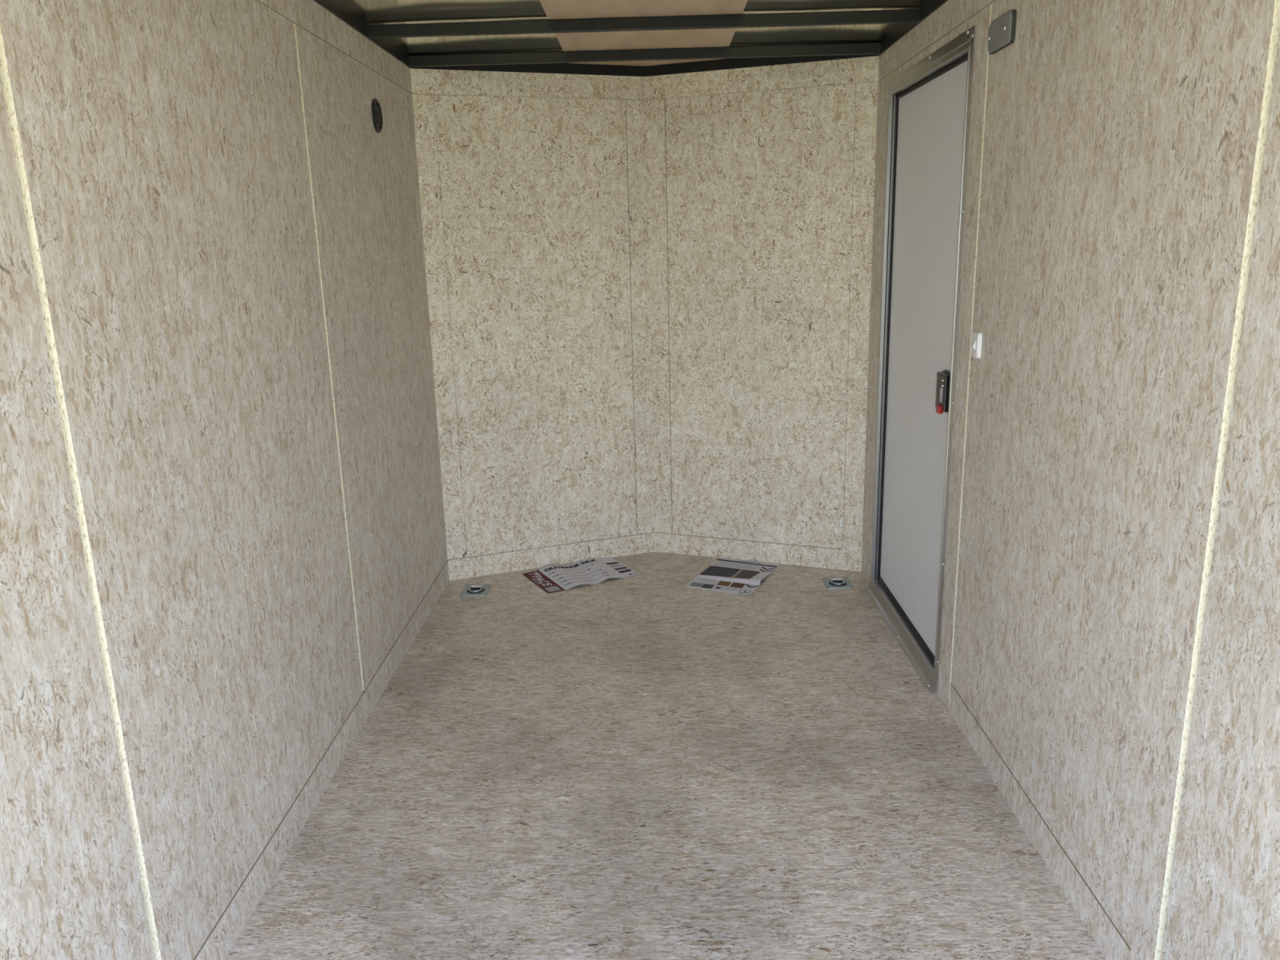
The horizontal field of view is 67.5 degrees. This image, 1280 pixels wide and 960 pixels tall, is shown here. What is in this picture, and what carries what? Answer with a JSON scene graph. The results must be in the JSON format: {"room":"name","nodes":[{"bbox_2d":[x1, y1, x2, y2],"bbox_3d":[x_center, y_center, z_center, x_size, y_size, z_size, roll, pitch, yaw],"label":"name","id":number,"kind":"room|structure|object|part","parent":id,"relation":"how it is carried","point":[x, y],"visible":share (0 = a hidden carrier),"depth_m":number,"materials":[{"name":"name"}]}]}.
{"room":"cargo space","nodes":[
{"label":"cargo space","id":0,"kind":"room"},
{"bbox_2d":[0,0,448,959],"bbox_3d":[-0.896,-0.124,2.152,0.040,2.075,3.680,-1,14,1],"label":"wall","id":1,"kind":"structure","parent":0,"point":[223,540],"depth_m":1.88,"materials":[{"name":"beige wood"}]},
{"bbox_3d":[-0.896,0.180,0.937,0.009,1.887,1.176,-1,14,1],"label":"panel","id":2,"kind":"part","parent":1,"relation":"part of","materials":[{"name":"beige wood"}]},
{"bbox_3d":[-0.857,0.840,2.384,0.009,0.091,3.660,-1,14,1],"label":"panel","id":3,"kind":"part","parent":1,"relation":"part of","materials":[{"name":"beige wood"}]},
{"bbox_3d":[-0.905,-1.084,1.900,0.009,0.090,3.660,-1,14,1],"label":"panel","id":4,"kind":"part","parent":1,"relation":"part of","materials":[{"name":"beige wood"}]},
{"bbox_3d":[-0.867,-0.407,3.268,0.009,1.887,1.160,-1,14,1],"label":"panel","id":5,"kind":"part","parent":1,"relation":"part of","materials":[{"name":"beige wood"}]},
{"bbox_2d":[371,97,382,133],"bbox_3d":[-0.875,-1.216,3.196,0.010,0.108,0.108,-1,14,1],"label":"air vent","id":6,"kind":"object","parent":1,"relation":"in","point":[376,113],"visible":1,"depth_m":3.19,"materials":[{"name":"black plastic"}]},
{"bbox_3d":[-0.860,-0.560,3.873,0.009,1.887,0.088,-1,14,1],"label":"panel","id":7,"kind":"part","parent":1,"relation":"part of","materials":[{"name":"beige wood"}]},
{"bbox_2d":[409,68,654,580],"bbox_3d":[-0.412,-0.624,4.093,0.960,2.075,0.040,-6,15,-19],"label":"wall","id":8,"kind":"structure","parent":0,"point":[533,186],"depth_m":4.05,"materials":[{"name":"beige wood"}]},
{"bbox_3d":[-0.817,-0.576,3.934,0.084,1.889,0.009,-6,15,-19],"label":"panel","id":9,"kind":"part","parent":8,"relation":"part of","materials":[{"name":"beige wood"}]},
{"bbox_3d":[-0.793,0.387,4.176,0.084,0.092,0.009,-6,15,-19],"label":"panel","id":10,"kind":"part","parent":8,"relation":"part of","materials":[{"name":"beige wood"}]},
{"bbox_3d":[-0.430,-1.583,3.837,0.960,0.090,0.009,-6,15,-19],"label":"panel","id":11,"kind":"part","parent":8,"relation":"part of","materials":[{"name":"beige wood"}]},
{"bbox_3d":[-0.384,0.340,4.321,0.789,0.092,0.009,-6,15,-19],"label":"panel","id":12,"kind":"part","parent":8,"relation":"part of","materials":[{"name":"beige wood"}]},
{"bbox_3d":[0.003,-0.669,4.224,0.086,1.889,0.009,-6,15,-19],"label":"panel","id":13,"kind":"part","parent":8,"relation":"part of","materials":[{"name":"beige wood"}]},
{"bbox_3d":[0.027,0.294,4.465,0.087,0.093,0.009,-6,15,-19],"label":"panel","id":14,"kind":"part","parent":8,"relation":"part of","materials":[{"name":"beige wood"}]},
{"bbox_2d":[313,0,947,76],"bbox_3d":[-0.006,-1.233,2.045,1.860,0.085,4.037,-1,14,1],"label":"ceiling","id":15,"kind":"structure","parent":0,"point":[613,37],"depth_m":3.24,"materials":[{"name":"metal"}]},
{"bbox_3d":[-0.918,-1.171,1.888,0.039,0.085,3.680,-1,14,1],"label":"rail","id":16,"kind":"part","parent":15,"relation":"part of","materials":[{"name":"black metal"}]},
{"bbox_3d":[-0.437,-1.663,3.829,0.960,0.070,0.035,-6,15,-19],"label":"rail","id":17,"kind":"part","parent":15,"relation":"part of","materials":[{"name":"black metal"}]},
{"bbox_3d":[0.470,-1.683,3.819,0.954,0.070,0.035,4,15,21],"label":"rail","id":18,"kind":"part","parent":15,"relation":"part of","materials":[{"name":"black metal"}]},
{"bbox_3d":[0.902,-1.208,1.857,0.039,0.085,3.680,-1,14,1],"label":"rail","id":19,"kind":"part","parent":15,"relation":"part of","materials":[{"name":"black metal"}]},
{"bbox_2d":[224,551,1105,959],"bbox_3d":[0.046,0.849,2.568,1.850,0.060,4.034,-1,14,1],"label":"floor","id":20,"kind":"structure","parent":0,"point":[647,765],"depth_m":2.50,"materials":[{"name":"beige wood"}]},
{"bbox_2d":[459,584,491,596],"bbox_3d":[-0.693,0.461,4.037,0.114,0.011,0.132,-1,14,1],"label":"ring","id":21,"kind":"object","parent":20,"relation":"on","point":[468,589],"visible":1,"depth_m":4.02,"materials":[{"name":"metal"}]},
{"bbox_2d":[522,556,639,593],"bbox_3d":[-0.261,0.407,4.200,0.436,0.014,0.290,-9,16,-28],"label":"brochure","id":22,"kind":"object","parent":20,"relation":"on","point":[551,579],"visible":1,"depth_m":4.19,"materials":[{"name":"paper"}]},
{"bbox_2d":[684,557,780,595],"bbox_3d":[0.407,0.404,4.143,0.284,0.016,0.428,5,16,25],"label":"brochure","id":23,"kind":"object","parent":20,"relation":"on","point":[730,575],"visible":1,"depth_m":4.11,"materials":[{"name":"paper"}]},
{"bbox_3d":[0.239,0.441,4.040,0.052,0.001,0.044,5,16,25],"label":"photo panel","id":24,"kind":"part","parent":23,"relation":"part of","materials":[{"name":"grey paper"}]},
{"bbox_3d":[0.284,0.446,4.017,0.046,0.001,0.048,5,16,25],"label":"photo panel","id":25,"kind":"part","parent":23,"relation":"part of","materials":[{"name":"grey paper"}]},
{"bbox_3d":[0.352,0.398,4.177,0.138,0.009,0.132,5,16,25],"label":"photo panel","id":26,"kind":"part","parent":23,"relation":"part of","materials":[{"name":"black paper"}]},
{"bbox_3d":[0.355,0.437,4.043,0.053,0.001,0.054,5,16,25],"label":"photo panel","id":27,"kind":"part","parent":23,"relation":"part of","materials":[{"name":"brown paper"}]},
{"bbox_3d":[0.410,0.442,4.019,0.054,0.001,0.056,5,16,25],"label":"photo panel","id":28,"kind":"part","parent":23,"relation":"part of","materials":[{"name":"brown paper"}]},
{"bbox_3d":[0.461,0.407,4.122,0.080,0.012,0.133,5,16,25],"label":"photo panel","id":29,"kind":"part","parent":23,"relation":"part of","materials":[{"name":"brown paper"}]},
{"bbox_2d":[822,577,853,589],"bbox_3d":[0.830,0.428,4.018,0.114,0.011,0.132,-1,14,1],"label":"ring","id":30,"kind":"object","parent":20,"relation":"on","point":[831,583],"visible":1,"depth_m":4.01,"materials":[{"name":"metal"}]},
{"bbox_2d":[644,55,879,571],"bbox_3d":[0.497,-0.644,4.083,0.954,2.075,0.040,4,15,21],"label":"wall","id":31,"kind":"structure","parent":0,"point":[761,180],"depth_m":4.04,"materials":[{"name":"beige wood"}]},
{"bbox_3d":[0.087,-0.670,4.223,0.086,1.889,0.009,4,15,21],"label":"panel","id":32,"kind":"part","parent":31,"relation":"part of","materials":[{"name":"beige wood"}]},
{"bbox_3d":[0.111,0.292,4.464,0.087,0.093,0.009,4,15,21],"label":"panel","id":33,"kind":"part","parent":31,"relation":"part of","materials":[{"name":"beige wood"}]},
{"bbox_3d":[0.517,0.321,4.310,0.783,0.092,0.009,4,15,21],"label":"panel","id":34,"kind":"part","parent":31,"relation":"part of","materials":[{"name":"beige wood"}]},
{"bbox_3d":[0.468,-1.602,3.827,0.954,0.090,0.009,4,15,21],"label":"panel","id":35,"kind":"part","parent":31,"relation":"part of","materials":[{"name":"beige wood"}]},
{"bbox_3d":[0.921,0.349,4.156,0.084,0.093,0.009,4,15,21],"label":"panel","id":36,"kind":"part","parent":31,"relation":"part of","materials":[{"name":"beige wood"}]},
{"bbox_3d":[0.897,-0.613,3.914,0.084,1.890,0.009,4,15,21],"label":"panel","id":37,"kind":"part","parent":31,"relation":"part of","materials":[{"name":"beige wood"}]},
{"bbox_2d":[862,0,1279,959],"bbox_3d":[0.931,-0.161,2.120,0.043,2.075,3.680,-1,14,1],"label":"wall","id":38,"kind":"structure","parent":0,"point":[1109,657],"depth_m":1.80,"materials":[{"name":"beige wood"}]},
{"bbox_3d":[0.961,0.388,3.997,0.009,0.093,0.092,-1,14,1],"label":"panel","id":39,"kind":"part","parent":38,"relation":"part of","materials":[{"name":"beige wood"}]},
{"bbox_3d":[0.940,-0.550,3.854,0.009,1.983,0.088,-1,14,1],"label":"panel","id":40,"kind":"part","parent":38,"relation":"part of","materials":[{"name":"beige wood"}]},
{"bbox_3d":[0.937,-0.574,3.754,0.009,1.887,0.092,-1,14,1],"label":"panel","id":41,"kind":"part","parent":38,"relation":"part of","materials":[{"name":"beige wood"}]},
{"bbox_2d":[864,25,975,693],"bbox_3d":[0.953,-0.388,3.267,0.101,1.954,0.965,-1,14,1],"label":"door","id":42,"kind":"structure","parent":38,"relation":"in","point":[928,121],"depth_m":3.25,"materials":[{"name":"metal"}]},
{"bbox_3d":[0.940,-0.524,3.713,0.026,1.909,0.034,-1,14,1],"label":"frame","id":43,"kind":"part","parent":42,"relation":"part of","materials":[{"name":"metal"}]},
{"bbox_3d":[0.917,-0.217,2.931,0.014,0.025,0.032,-1,14,1],"label":"knob","id":44,"kind":"part","parent":42,"relation":"part of","materials":[{"name":"red plastic"}]},
{"bbox_3d":[0.929,-0.297,2.812,0.026,1.909,0.034,-1,14,1],"label":"frame","id":45,"kind":"part","parent":42,"relation":"part of","materials":[{"name":"metal"}]},
{"bbox_3d":[0.909,-1.344,3.026,0.009,0.038,0.945,-1,14,1],"label":"panel","id":46,"kind":"part","parent":38,"relation":"part of","materials":[{"name":"beige wood"}]},
{"bbox_3d":[0.893,-1.121,1.869,0.009,0.090,3.660,-1,14,1],"label":"panel","id":47,"kind":"part","parent":38,"relation":"part of","materials":[{"name":"beige wood"}]},
{"bbox_3d":[0.926,-0.271,2.747,0.009,1.983,0.122,-1,14,1],"label":"panel","id":48,"kind":"part","parent":38,"relation":"part of","materials":[{"name":"beige wood"}]},
{"bbox_2d":[970,331,982,359],"bbox_3d":[0.907,-0.365,2.592,0.018,0.072,0.048,-1,14,1],"label":"light switch","id":49,"kind":"object","parent":38,"relation":"attached to","point":[976,344],"visible":1,"depth_m":2.58,"materials":[{"name":"white plastic"}]},
{"bbox_2d":[987,9,1016,54],"bbox_3d":[0.889,-1.104,2.363,0.016,0.076,0.165,-1,14,1],"label":"cover plate","id":50,"kind":"object","parent":38,"relation":"attached to","point":[1002,31],"visible":1,"depth_m":2.34,"materials":[{"name":"grey plastic"}]},
{"bbox_3d":[0.941,0.799,2.370,0.009,0.091,1.127,-1,14,1],"label":"panel","id":51,"kind":"part","parent":38,"relation":"part of","materials":[{"name":"beige wood"}]},
{"bbox_3d":[0.917,-0.165,2.127,0.009,1.887,1.126,-1,14,1],"label":"panel","id":52,"kind":"part","parent":38,"relation":"part of","materials":[{"name":"beige wood"}]},
{"bbox_3d":[0.911,0.030,1.552,0.009,1.983,0.086,-1,14,1],"label":"panel","id":53,"kind":"part","parent":38,"relation":"part of","materials":[{"name":"beige wood"}]},
{"bbox_3d":[0.904,0.187,0.927,0.009,1.983,1.196,-1,14,1],"label":"panel","id":54,"kind":"part","parent":38,"relation":"part of","materials":[{"name":"beige wood"}]}
]}

